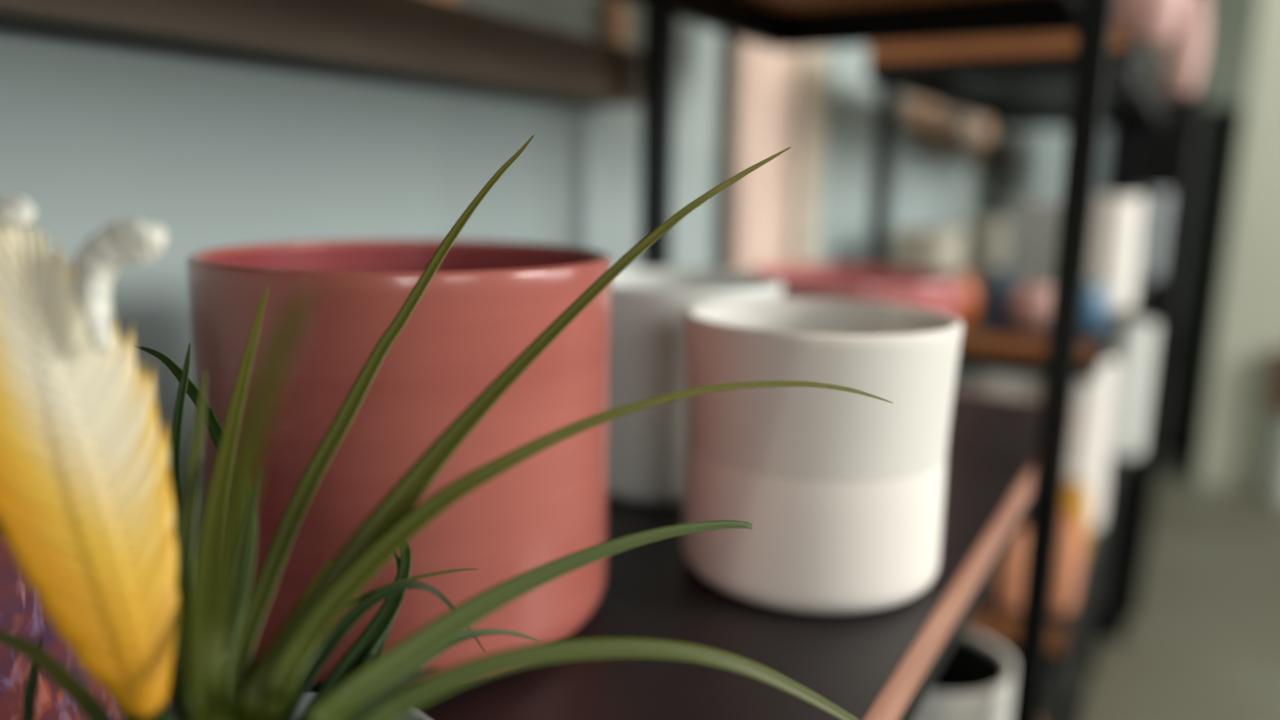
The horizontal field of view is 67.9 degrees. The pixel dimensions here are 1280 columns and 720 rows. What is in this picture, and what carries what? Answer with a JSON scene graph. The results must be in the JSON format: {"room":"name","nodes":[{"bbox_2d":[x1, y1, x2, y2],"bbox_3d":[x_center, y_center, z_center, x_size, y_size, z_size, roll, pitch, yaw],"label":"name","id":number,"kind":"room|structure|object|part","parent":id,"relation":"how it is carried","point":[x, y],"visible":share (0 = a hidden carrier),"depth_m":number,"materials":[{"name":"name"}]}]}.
{"room":"home decor shop","nodes":[
{"label":"home decor shop","id":0,"kind":"room"},
{"bbox_2d":[0,0,1108,560],"bbox_3d":[0.578,-0.806,1.869,0.100,2.900,8.400,7,12,30],"label":"wall","id":1,"kind":"structure","parent":0,"point":[215,149],"depth_m":0.62,"materials":[{"name":"paint"}]},
{"bbox_2d":[0,0,642,105],"bbox_3d":[-0.352,-0.144,0.263,0.040,0.045,1.331,7,12,30],"label":"wall ledge","id":2,"kind":"object","parent":1,"relation":"attached to","point":[438,41],"visible":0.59,"depth_m":0.56,"materials":[{"name":"brown wood"}]},
{"bbox_2d":[440,0,458,4],"bbox_3d":[-0.136,-0.259,0.634,0.030,0.050,0.030,7,12,30],"label":"copper cup","id":3,"kind":"object","parent":2,"relation":"on","point":[456,2],"visible":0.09,"depth_m":0.63,"materials":[{"name":"brown metal"}]},
{"bbox_2d":[605,0,628,46],"bbox_3d":[-0.020,-0.298,0.827,0.020,0.060,0.020,7,12,30],"label":"copper cup","id":4,"kind":"object","parent":2,"relation":"on","point":[617,11],"visible":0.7,"depth_m":0.82,"materials":[{"name":"brown metal"}]},
{"bbox_2d":[728,38,797,272],"bbox_3d":[0.145,-0.174,1.124,0.028,1.880,0.179,7,12,30],"label":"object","id":5,"kind":"object","parent":1,"relation":"hanging from","point":[764,97],"visible":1,"depth_m":1.09,"materials":[{"name":"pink fabric"}]},
{"bbox_2d":[790,47,828,263],"bbox_3d":[0.219,-0.197,1.249,0.026,1.880,0.102,7,12,30],"label":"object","id":6,"kind":"object","parent":1,"relation":"hanging from","point":[813,62],"visible":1,"depth_m":1.22,"materials":[{"name":"beige fabric"}]},
{"bbox_2d":[912,128,1023,166],"bbox_3d":[0.770,-0.473,2.157,0.018,0.047,1.072,7,12,30],"label":"wall ledge","id":7,"kind":"object","parent":1,"relation":"attached to","point":[926,142],"visible":1,"depth_m":1.93,"materials":[{"name":"brown wood"}]},
{"bbox_2d":[902,94,926,126],"bbox_3d":[0.472,-0.437,1.648,0.048,0.060,0.048,7,12,30],"label":"copper cup","id":8,"kind":"object","parent":7,"relation":"on","point":[914,109],"visible":0.59,"depth_m":1.63,"materials":[{"name":"brown metal"}]},
{"bbox_2d":[919,102,942,129],"bbox_3d":[0.529,-0.454,1.744,0.048,0.060,0.048,7,12,30],"label":"copper cup","id":9,"kind":"object","parent":7,"relation":"on","point":[933,111],"visible":0.38,"depth_m":1.72,"materials":[{"name":"brown metal"}]},
{"bbox_2d":[946,108,966,134],"bbox_3d":[0.636,-0.486,1.921,0.048,0.060,0.048,7,12,30],"label":"copper cup","id":10,"kind":"object","parent":7,"relation":"on","point":[956,120],"visible":0.52,"depth_m":1.90,"materials":[{"name":"brown metal"}]},
{"bbox_2d":[972,116,990,140],"bbox_3d":[0.760,-0.523,2.129,0.048,0.060,0.048,7,12,30],"label":"copper cup","id":11,"kind":"object","parent":7,"relation":"on","point":[981,127],"visible":0.44,"depth_m":2.11,"materials":[{"name":"brown metal"}]},
{"bbox_2d":[1080,454,1279,719],"bbox_3d":[2.175,0.848,1.206,3.670,0.050,8.400,7,12,30],"label":"floor","id":12,"kind":"structure","parent":0,"point":[1202,642],"depth_m":2.25,"materials":[{"name":"concrete"}]},
{"bbox_2d":[165,0,1113,719],"bbox_3d":[-0.112,0.063,0.302,0.345,1.750,1.478,7,12,30],"label":"shelving unit","id":13,"kind":"object","parent":12,"relation":"on","point":[1006,457],"visible":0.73,"depth_m":0.60,"materials":[{"name":"black metal"}]},
{"bbox_2d":[0,536,121,719],"bbox_3d":[-0.206,0.086,0.312,0.090,0.098,0.090,1,11,2],"label":"plant pot","id":14,"kind":"object","parent":13,"relation":"on","point":[22,614],"visible":0.12,"depth_m":0.28,"materials":[{"name":"purple ceramic"}]},
{"bbox_2d":[293,692,430,719],"bbox_3d":[-0.085,0.126,0.231,0.080,0.054,0.080,6,12,24],"label":"plant pot","id":15,"kind":"object","parent":13,"relation":"on","point":[416,715],"visible":0.1,"depth_m":0.26,"materials":[{"name":"grey ceramic"}]},
{"bbox_2d":[0,135,892,719],"bbox_3d":[-0.045,0.035,0.232,0.245,0.182,0.140,0,11,-6],"label":"air plant","id":16,"kind":"object","parent":15,"relation":"in","point":[95,519],"visible":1,"depth_m":0.21,"materials":[{"name":"green plant"}]},
{"bbox_2d":[186,240,611,689],"bbox_3d":[-0.100,0.034,0.423,0.174,0.163,0.174,7,12,30],"label":"plant pot","id":17,"kind":"object","parent":13,"relation":"on","point":[486,302],"visible":0.73,"depth_m":0.35,"materials":[{"name":"pink ceramic"}]},
{"bbox_3d":[0.012,-0.033,0.822,0.020,1.750,0.020,7,12,30],"label":"post","id":18,"kind":"part","parent":13,"relation":"part of","materials":[{"name":"black metal"}]},
{"bbox_2d":[608,268,782,504],"bbox_3d":[0.022,0.013,0.625,0.138,0.134,0.138,-3,11,-20],"label":"plant pot","id":19,"kind":"object","parent":13,"relation":"on","point":[647,446],"visible":0.42,"depth_m":0.56,"materials":[{"name":"grey ceramic"}]},
{"bbox_3d":[-0.233,-0.216,0.324,0.014,0.034,1.474,7,12,30],"label":"rail","id":20,"kind":"part","parent":13,"relation":"part of","materials":[{"name":"black metal"}]},
{"bbox_2d":[682,298,962,613],"bbox_3d":[0.087,0.042,0.481,0.134,0.132,0.134,-1,11,-13],"label":"plant pot","id":21,"kind":"object","parent":13,"relation":"on","point":[841,493],"visible":0.97,"depth_m":0.43,"materials":[{"name":"white ceramic"}]},
{"bbox_2d":[749,264,961,317],"bbox_3d":[0.188,-0.020,0.855,0.184,0.118,0.184,7,12,30],"label":"bowl","id":22,"kind":"object","parent":13,"relation":"on","point":[939,291],"visible":0.17,"depth_m":0.79,"materials":[{"name":"pink ceramic"}]},
{"bbox_3d":[0.263,-0.310,0.871,0.275,0.034,0.014,7,12,30],"label":"rail","id":23,"kind":"part","parent":13,"relation":"part of","materials":[{"name":"black metal"}]},
{"bbox_2d":[913,628,1015,719],"bbox_3d":[0.238,0.305,0.790,0.132,0.130,0.132,-5,12,-27],"label":"plant pot","id":24,"kind":"object","parent":13,"relation":"on","point":[976,680],"visible":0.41,"depth_m":0.78,"materials":[{"name":"white ceramic"}]},
{"bbox_3d":[0.009,0.182,0.250,0.014,0.024,1.474,7,12,30],"label":"rail","id":25,"kind":"part","parent":13,"relation":"part of","materials":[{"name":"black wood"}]},
{"bbox_3d":[0.292,0.003,0.660,0.018,1.750,0.018,7,12,30],"label":"post","id":26,"kind":"part","parent":13,"relation":"part of","materials":[{"name":"black metal"}]},
{"bbox_3d":[0.016,-0.184,0.181,0.014,0.034,1.474,7,12,30],"label":"rail","id":27,"kind":"part","parent":13,"relation":"part of","materials":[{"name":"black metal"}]},
{"bbox_2d":[1015,489,1117,719],"bbox_3d":[0.615,0.491,1.640,0.300,0.438,0.994,7,12,30],"label":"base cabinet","id":28,"kind":"object","parent":12,"relation":"on","point":[1064,692],"visible":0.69,"depth_m":1.56,"materials":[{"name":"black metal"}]},
{"bbox_2d":[866,27,1168,671],"bbox_3d":[0.629,-0.369,1.478,0.298,1.312,0.994,7,12,30],"label":"shelving unit","id":29,"kind":"object","parent":28,"relation":"on","point":[1023,82],"visible":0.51,"depth_m":1.16,"materials":[{"name":"brown wood"}]},
{"bbox_3d":[0.321,-0.328,1.233,0.020,1.312,0.020,7,12,30],"label":"post","id":30,"kind":"part","parent":29,"relation":"part of","materials":[{"name":"black metal"}]},
{"bbox_2d":[892,227,965,272],"bbox_3d":[0.424,-0.140,1.400,0.100,0.105,0.100,7,12,30],"label":"pot","id":31,"kind":"object","parent":29,"relation":"on","point":[937,249],"visible":0.53,"depth_m":1.35,"materials":[{"name":"beige ceramic"}]},
{"bbox_3d":[0.524,-0.413,1.533,0.014,0.024,0.990,7,12,30],"label":"rail","id":32,"kind":"part","parent":29,"relation":"part of","materials":[{"name":"black metal"}]},
{"bbox_2d":[947,272,977,325],"bbox_3d":[0.380,-0.074,1.164,0.066,0.062,0.066,7,12,30],"label":"pot","id":33,"kind":"object","parent":29,"relation":"on","point":[968,306],"visible":0.32,"depth_m":1.14,"materials":[{"name":"ceramic"}]},
{"bbox_2d":[960,218,1008,289],"bbox_3d":[0.586,-0.179,1.595,0.100,0.115,0.100,7,12,30],"label":"pot","id":34,"kind":"object","parent":29,"relation":"on","point":[986,238],"visible":0.43,"depth_m":1.55,"materials":[{"name":"beige ceramic"}]},
{"bbox_3d":[0.703,-0.442,1.869,0.020,1.312,0.020,7,12,30],"label":"post","id":35,"kind":"part","parent":29,"relation":"part of","materials":[{"name":"black metal"}]},
{"bbox_2d":[954,368,1036,400],"bbox_3d":[0.559,0.118,1.526,0.150,0.235,0.150,7,12,30],"label":"vase","id":36,"kind":"object","parent":29,"relation":"on","point":[1009,385],"visible":0.1,"depth_m":1.44,"materials":[{"name":"white ceramic"}]},
{"bbox_3d":[0.387,-0.324,1.053,0.246,0.024,0.010,7,12,30],"label":"rail","id":37,"kind":"part","parent":29,"relation":"part of","materials":[{"name":"black metal"}]},
{"bbox_2d":[986,269,1014,324],"bbox_3d":[0.444,-0.077,1.169,0.032,0.068,0.032,7,12,30],"label":"vase","id":38,"kind":"object","parent":29,"relation":"on","point":[1001,289],"visible":0.98,"depth_m":1.16,"materials":[{"name":"blue ceramic"}]},
{"bbox_2d":[995,523,1028,610],"bbox_3d":[0.456,0.252,1.157,0.042,0.105,0.042,7,12,30],"label":"vase","id":39,"kind":"object","parent":29,"relation":"on","point":[1009,577],"visible":0.52,"depth_m":1.14,"materials":[{"name":"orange ceramic"}]},
{"bbox_3d":[0.375,0.337,1.178,0.246,0.024,0.010,7,12,30],"label":"rail","id":40,"kind":"part","parent":29,"relation":"part of","materials":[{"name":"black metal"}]},
{"bbox_3d":[0.381,-0.003,1.113,0.246,0.024,0.010,7,12,30],"label":"rail","id":41,"kind":"part","parent":29,"relation":"part of","materials":[{"name":"black metal"}]},
{"bbox_2d":[1010,283,1052,328],"bbox_3d":[0.479,-0.065,1.151,0.058,0.052,0.058,7,12,30],"label":"pot","id":42,"kind":"object","parent":29,"relation":"on","point":[1030,305],"visible":0.79,"depth_m":1.13,"materials":[{"name":"pink ceramic"}]},
{"bbox_2d":[1004,199,1060,289],"bbox_3d":[0.600,-0.165,1.428,0.092,0.150,0.092,7,12,30],"label":"pot","id":43,"kind":"object","parent":29,"relation":"on","point":[1033,224],"visible":0.5,"depth_m":1.39,"materials":[{"name":"grey ceramic"}]},
{"bbox_3d":[0.736,0.277,1.529,0.014,0.024,0.990,7,12,30],"label":"rail","id":44,"kind":"part","parent":29,"relation":"part of","materials":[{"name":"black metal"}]},
{"bbox_2d":[1051,514,1081,613],"bbox_3d":[0.510,0.247,1.151,0.042,0.118,0.042,7,12,30],"label":"vase","id":45,"kind":"object","parent":29,"relation":"on","point":[1068,556],"visible":0.62,"depth_m":1.13,"materials":[{"name":"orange ceramic"}]},
{"bbox_2d":[1027,354,1119,530],"bbox_3d":[0.655,0.121,1.446,0.110,0.262,0.110,7,12,30],"label":"vase","id":46,"kind":"object","parent":29,"relation":"on","point":[1090,432],"visible":0.49,"depth_m":1.39,"materials":[{"name":"white ceramic"}]},
{"bbox_2d":[1061,480,1088,564],"bbox_3d":[0.575,0.224,1.282,0.056,0.118,0.056,7,12,30],"label":"pot","id":47,"kind":"object","parent":29,"relation":"on","point":[1075,502],"visible":0.26,"depth_m":1.26,"materials":[{"name":"yellow ceramic"}]},
{"bbox_3d":[0.884,-0.472,1.882,0.246,0.024,0.014,7,12,30],"label":"rail","id":48,"kind":"part","parent":29,"relation":"part of","materials":[{"name":"black metal"}]},
{"bbox_2d":[1080,283,1108,331],"bbox_3d":[0.530,-0.062,1.132,0.052,0.056,0.052,7,12,30],"label":"pot","id":49,"kind":"object","parent":29,"relation":"on","point":[1095,307],"visible":0.55,"depth_m":1.11,"materials":[{"name":"blue ceramic"}]},
{"bbox_3d":[0.742,-0.063,1.464,0.014,0.024,0.990,7,12,30],"label":"rail","id":50,"kind":"part","parent":29,"relation":"part of","materials":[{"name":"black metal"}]},
{"bbox_2d":[1085,195,1142,311],"bbox_3d":[0.649,-0.150,1.332,0.092,0.158,0.092,7,12,30],"label":"vase","id":51,"kind":"object","parent":29,"relation":"on","point":[1113,249],"visible":0.6,"depth_m":1.29,"materials":[{"name":"white ceramic"}]},
{"bbox_2d":[1109,318,1156,456],"bbox_3d":[0.936,0.052,1.840,0.090,0.260,0.090,7,12,30],"label":"jar","id":52,"kind":"object","parent":29,"relation":"on","point":[1134,348],"visible":0.52,"depth_m":1.80,"materials":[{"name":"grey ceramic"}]},
{"bbox_3d":[0.906,-0.416,1.752,0.018,1.312,0.018,7,12,30],"label":"post","id":53,"kind":"part","parent":29,"relation":"part of","materials":[{"name":"black metal"}]},
{"bbox_3d":[0.748,-0.384,1.404,0.014,0.024,0.990,7,12,30],"label":"rail","id":54,"kind":"part","parent":29,"relation":"part of","materials":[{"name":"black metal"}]},
{"bbox_2d":[1111,0,1183,49],"bbox_3d":[0.582,-0.417,1.095,0.080,0.110,0.080,7,12,30],"label":"plant pot","id":55,"kind":"object","parent":29,"relation":"on","point":[1155,23],"visible":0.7,"depth_m":1.07,"materials":[{"name":"pink ceramic"}]},
{"bbox_2d":[1134,191,1170,280],"bbox_3d":[0.951,-0.233,1.780,0.060,0.165,0.060,7,12,30],"label":"jar","id":56,"kind":"object","parent":29,"relation":"on","point":[1155,209],"visible":0.7,"depth_m":1.75,"materials":[{"name":"grey ceramic"}]},
{"bbox_2d":[1161,0,1206,95],"bbox_3d":[0.939,-0.545,1.640,0.064,0.170,0.064,7,12,30],"label":"plant pot","id":57,"kind":"object","parent":29,"relation":"on","point":[1182,58],"visible":0.83,"depth_m":1.62,"materials":[{"name":"pink ceramic"}]},
{"bbox_3d":[0.555,0.530,1.291,0.018,0.368,0.328,7,12,30],"label":"door","id":58,"kind":"part","parent":28,"relation":"part of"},
{"bbox_3d":[0.628,0.539,1.386,0.015,0.120,0.010,7,12,30],"label":"handle","id":59,"kind":"part","parent":28,"relation":"part of","materials":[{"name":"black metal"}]},
{"bbox_3d":[0.724,0.480,1.572,0.018,0.368,0.328,7,12,30],"label":"door","id":60,"kind":"part","parent":28,"relation":"part of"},
{"bbox_3d":[0.797,0.489,1.667,0.015,0.120,0.010,7,12,30],"label":"handle","id":61,"kind":"part","parent":28,"relation":"part of","materials":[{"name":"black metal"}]},
{"bbox_3d":[0.893,0.430,1.853,0.018,0.368,0.328,7,12,30],"label":"door","id":62,"kind":"part","parent":28,"relation":"part of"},
{"bbox_3d":[0.966,0.439,1.948,0.015,0.120,0.010,7,12,30],"label":"handle","id":63,"kind":"part","parent":28,"relation":"part of","materials":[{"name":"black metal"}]},
{"bbox_2d":[1100,71,1203,643],"bbox_3d":[1.263,-0.044,2.397,0.171,1.229,0.878,7,12,30],"label":"shelving unit","id":64,"kind":"object","parent":12,"relation":"on","point":[1166,157],"visible":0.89,"depth_m":2.00,"materials":[{"name":"black metal"}]},
{"bbox_3d":[1.297,-0.025,2.303,0.015,0.120,0.010,7,12,30],"label":"handle","id":65,"kind":"part","parent":64,"relation":"part of","materials":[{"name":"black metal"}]},
{"bbox_3d":[1.428,-0.095,2.548,0.018,1.159,0.435,7,12,30],"label":"door","id":66,"kind":"part","parent":64,"relation":"part of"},
{"bbox_3d":[1.520,-0.092,2.675,0.015,0.120,0.010,7,12,30],"label":"handle","id":67,"kind":"part","parent":64,"relation":"part of","materials":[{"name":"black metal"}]},
{"bbox_2d":[1162,105,1244,458],"bbox_3d":[2.244,-0.249,3.407,0.600,1.291,0.038,7,12,30],"label":"screen","id":68,"kind":"object","parent":12,"relation":"on","point":[1221,130],"visible":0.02,"depth_m":3.48,"materials":[{"name":"black"}]},
{"bbox_3d":[2.233,0.361,3.522,0.600,0.050,0.038,7,12,30],"label":"frame","id":69,"kind":"part","parent":68,"relation":"part of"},
{"bbox_3d":[2.255,-0.874,3.289,0.600,0.020,0.038,7,12,30],"label":"frame","id":70,"kind":"part","parent":68,"relation":"part of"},
{"bbox_2d":[1261,409,1279,503],"bbox_3d":[2.125,0.313,3.093,0.140,0.300,0.140,7,12,30],"label":"plant stand","id":71,"kind":"object","parent":12,"relation":"on","point":[1270,491],"visible":0.94,"depth_m":3.08,"materials":[{"name":"grey ceramic"}]},
{"bbox_2d":[1271,347,1279,411],"bbox_3d":[2.129,0.067,3.047,0.156,0.200,0.156,7,12,30],"label":"plant pot","id":72,"kind":"object","parent":71,"relation":"on","point":[1275,403],"visible":1,"depth_m":3.06,"materials":[{"name":"ceramic"}]},
{"bbox_2d":[1146,0,1258,105],"bbox_3d":[4.319,-1.249,4.559,3.770,2.900,0.100,7,12,30],"label":"wall","id":73,"kind":"structure","parent":0,"point":[1225,68],"depth_m":5.12,"materials":[{"name":"paint"}]},
{"bbox_2d":[1197,0,1279,493],"bbox_3d":[2.167,-1.001,3.048,0.340,2.900,0.300,7,12,30],"label":"wall","id":74,"kind":"structure","parent":0,"point":[1238,413],"depth_m":3.12,"materials":[{"name":"paint"}]}
]}

